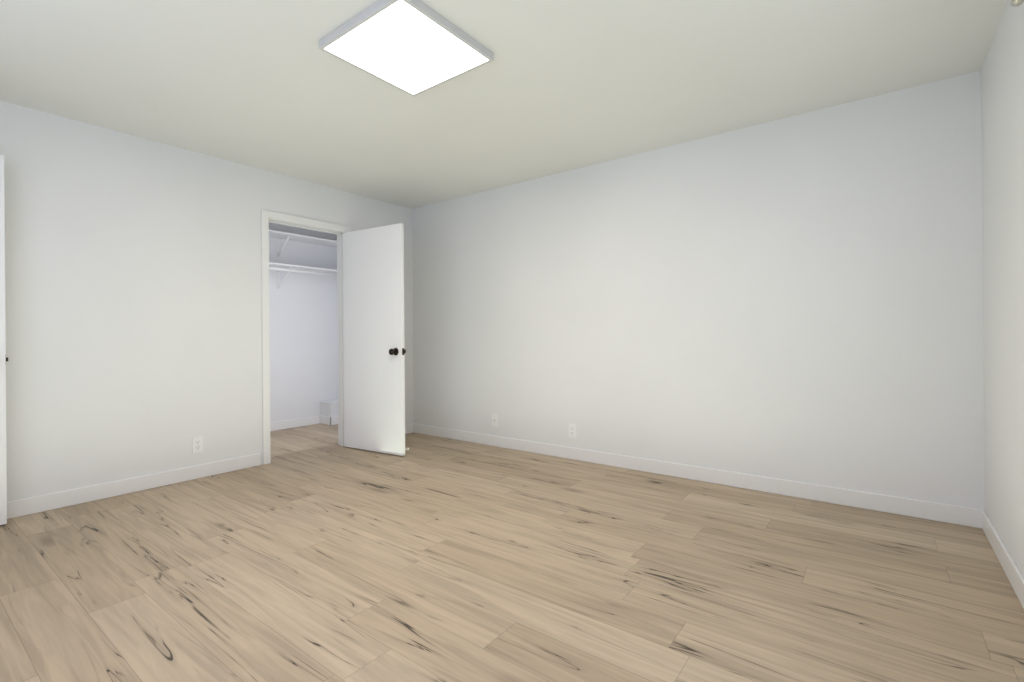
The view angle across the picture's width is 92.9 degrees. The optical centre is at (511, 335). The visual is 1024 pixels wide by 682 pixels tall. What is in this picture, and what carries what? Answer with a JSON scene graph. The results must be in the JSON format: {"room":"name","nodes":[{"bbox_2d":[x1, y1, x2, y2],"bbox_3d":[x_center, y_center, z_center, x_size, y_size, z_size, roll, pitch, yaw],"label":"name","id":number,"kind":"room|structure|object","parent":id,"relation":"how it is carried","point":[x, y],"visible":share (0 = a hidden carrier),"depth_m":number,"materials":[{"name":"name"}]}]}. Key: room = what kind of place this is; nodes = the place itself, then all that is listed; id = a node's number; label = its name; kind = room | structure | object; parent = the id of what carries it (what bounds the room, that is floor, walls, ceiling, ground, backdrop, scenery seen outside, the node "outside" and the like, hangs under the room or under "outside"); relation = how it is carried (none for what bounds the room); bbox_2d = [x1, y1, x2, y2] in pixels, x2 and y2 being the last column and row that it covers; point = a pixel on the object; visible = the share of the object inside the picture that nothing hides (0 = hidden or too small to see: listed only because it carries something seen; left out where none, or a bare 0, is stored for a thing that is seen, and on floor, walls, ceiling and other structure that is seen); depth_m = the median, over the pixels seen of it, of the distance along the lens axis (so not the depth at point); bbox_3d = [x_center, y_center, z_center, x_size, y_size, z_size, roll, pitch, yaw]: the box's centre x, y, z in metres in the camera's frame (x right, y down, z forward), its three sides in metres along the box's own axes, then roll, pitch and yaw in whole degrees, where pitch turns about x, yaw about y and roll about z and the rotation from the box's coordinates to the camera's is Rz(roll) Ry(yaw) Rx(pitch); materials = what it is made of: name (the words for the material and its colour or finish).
{"room":"empty bedroom","nodes":[
{"label":"empty bedroom","id":0,"kind":"room"},
{"bbox_2d":[0,100,413,501],"bbox_3d":[-2.343,-0.155,3.756,0.120,2.440,4.010,0,0,37],"label":"wall","id":1,"kind":"structure","parent":0,"point":[133,318],"depth_m":3.32,"materials":[{"name":"paint"}]},
{"bbox_2d":[7,453,260,518],"bbox_3d":[-2.780,1.019,3.060,0.013,0.100,2.362,0,0,37],"label":"baseboard","id":2,"kind":"structure","parent":1,"relation":"attached to","point":[26,506],"depth_m":3.27,"materials":[{"name":"white wood"}]},
{"bbox_2d":[192,436,202,452],"bbox_3d":[-2.346,0.815,3.635,0.010,0.115,0.070,0,0,37],"label":"outlet","id":3,"kind":"object","parent":1,"relation":"attached to","point":[197,444],"visible":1,"depth_m":3.63,"materials":[{"name":"white plastic"}]},
{"bbox_2d":[261,210,350,464],"bbox_3d":[-1.857,0.010,4.394,0.152,2.103,0.849,0,0,37],"label":"door frame","id":4,"kind":"structure","parent":1,"relation":"attached to","point":[267,217],"depth_m":4.12,"materials":[{"name":"white wood"}]},
{"bbox_2d":[343,223,408,455],"bbox_3d":[-1.259,0.036,4.438,0.764,2.018,0.198,0,0,31],"label":"closet door","id":5,"kind":"structure","parent":1,"relation":"in","point":[374,349],"depth_m":4.39,"materials":[{"name":"white paint"},{"name":"wood"},{"name":"dark bronze"}]},
{"bbox_2d":[405,423,414,433],"bbox_3d":[-1.305,1.007,5.003,0.013,0.100,0.739,0,0,37],"label":"baseboard","id":6,"kind":"structure","parent":1,"relation":"attached to","point":[409,428],"depth_m":5.26,"materials":[{"name":"white wood"}]},
{"bbox_2d":[269,222,337,421],"bbox_3d":[-3.435,-0.146,4.584,0.120,2.440,4.010,0,0,37],"label":"wall","id":7,"kind":"structure","parent":0,"point":[303,346],"depth_m":5.75,"materials":[{"name":"paint"}]},
{"bbox_2d":[270,415,322,430],"bbox_3d":[-2.852,1.019,5.229,0.013,0.100,1.732,0,0,37],"label":"baseboard","id":8,"kind":"structure","parent":7,"relation":"attached to","point":[292,423],"depth_m":5.67,"materials":[{"name":"white wood"}]},
{"bbox_2d":[269,229,336,289],"bbox_3d":[-2.666,-0.821,5.252,0.305,0.603,2.010,0,0,37],"label":"closet shelves","id":9,"kind":"object","parent":7,"relation":"attached to","point":[278,235],"visible":0.29,"depth_m":5.51,"materials":[{"name":"white wood"}]},
{"bbox_2d":[320,399,337,416],"bbox_3d":[-2.158,0.930,5.958,0.235,0.268,0.284,0,0,37],"label":"box","id":10,"kind":"object","parent":7,"relation":"attached to","point":[329,408],"visible":0.52,"depth_m":5.84,"materials":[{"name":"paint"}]},
{"bbox_2d":[327,416,337,424],"bbox_3d":[-2.073,1.013,5.879,0.013,0.100,0.271,0,0,37],"label":"baseboard","id":11,"kind":"structure","parent":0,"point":[333,420],"depth_m":5.80,"materials":[{"name":"white wood"}]},
{"bbox_2d":[0,0,1007,208],"bbox_3d":[-1.056,-1.435,2.771,6.118,0.100,4.250,0,0,37],"label":"ceiling","id":12,"kind":"structure","parent":0,"point":[556,86],"depth_m":2.62,"materials":[{"name":"paint"}]},
{"bbox_2d":[319,0,493,96],"bbox_3d":[-0.500,-1.370,2.344,0.585,0.038,0.585,0,0,37],"label":"ceiling light","id":13,"kind":"object","parent":12,"relation":"in","point":[370,12],"visible":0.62,"depth_m":2.18,"materials":[{"name":"grey"}]},
{"bbox_2d":[324,0,487,93],"bbox_3d":[-0.499,-1.358,2.344,0.551,0.008,0.551,0,0,37],"label":"diffuser","id":14,"kind":"object","parent":13,"relation":"attached to","point":[402,44],"visible":0.83,"depth_m":2.31,"materials":[{"name":"white plastic"}]},
{"bbox_2d":[0,423,1023,681],"bbox_3d":[-1.036,1.105,2.771,6.118,0.100,4.250,0,0,37],"label":"floor","id":15,"kind":"structure","parent":0,"point":[312,553],"depth_m":2.08,"materials":[{"name":"brown wood"}]},
{"bbox_2d":[412,70,984,509],"bbox_3d":[0.203,-0.175,4.416,6.118,2.440,0.120,0,0,37],"label":"wall","id":16,"kind":"structure","parent":0,"point":[796,298],"depth_m":3.29,"materials":[{"name":"paint"}]},
{"bbox_2d":[492,414,497,426],"bbox_3d":[-0.167,0.803,4.615,0.070,0.115,0.020,0,0,37],"label":"outlet","id":17,"kind":"object","parent":16,"relation":"attached to","point":[495,420],"visible":1,"depth_m":4.61,"materials":[{"name":"white plastic"}]},
{"bbox_2d":[569,424,575,437],"bbox_3d":[0.508,0.803,4.109,0.070,0.115,0.010,0,0,37],"label":"outlet","id":18,"kind":"object","parent":16,"relation":"attached to","point":[572,430],"visible":1,"depth_m":4.11,"materials":[{"name":"white plastic"}]},
{"bbox_2d":[415,424,978,527],"bbox_3d":[0.718,0.991,3.950,4.508,0.100,0.013,0,0,37],"label":"baseboard","id":19,"kind":"structure","parent":16,"relation":"attached to","point":[963,516],"depth_m":3.30,"materials":[{"name":"white wood"}]},
{"bbox_2d":[981,0,1023,576],"bbox_3d":[1.343,-0.184,0.959,0.120,2.440,4.010,0,0,37],"label":"wall","id":20,"kind":"structure","parent":0,"point":[1002,82],"depth_m":2.13,"materials":[{"name":"paint"}]},
{"bbox_2d":[979,509,1023,608],"bbox_3d":[1.293,0.987,0.991,0.013,0.100,3.990,0,0,37],"label":"baseboard","id":21,"kind":"structure","parent":20,"relation":"attached to","point":[1010,568],"depth_m":2.13,"materials":[{"name":"white wood"}]},
{"bbox_2d":[1010,0,1023,6],"bbox_3d":[1.168,-1.192,0.882,0.055,0.044,2.161,0,0,37],"label":"curtain rod","id":22,"kind":"object","parent":20,"relation":"attached to","point":[1014,3],"visible":1,"depth_m":1.73,"materials":[{"name":"grey metal"}]},
{"bbox_3d":[-2.294,-0.155,1.126,6.118,2.440,0.120,0,0,37],"label":"wall","id":23,"kind":"structure","parent":0,"visible":0},
{"bbox_2d":[0,155,7,524],"bbox_3d":[-3.135,0.025,2.412,0.175,2.070,0.890,0,0,39],"label":"entry door","id":24,"kind":"structure","parent":23,"relation":"in","point":[3,480],"depth_m":2.73,"materials":[{"name":"white wood"}]}
]}

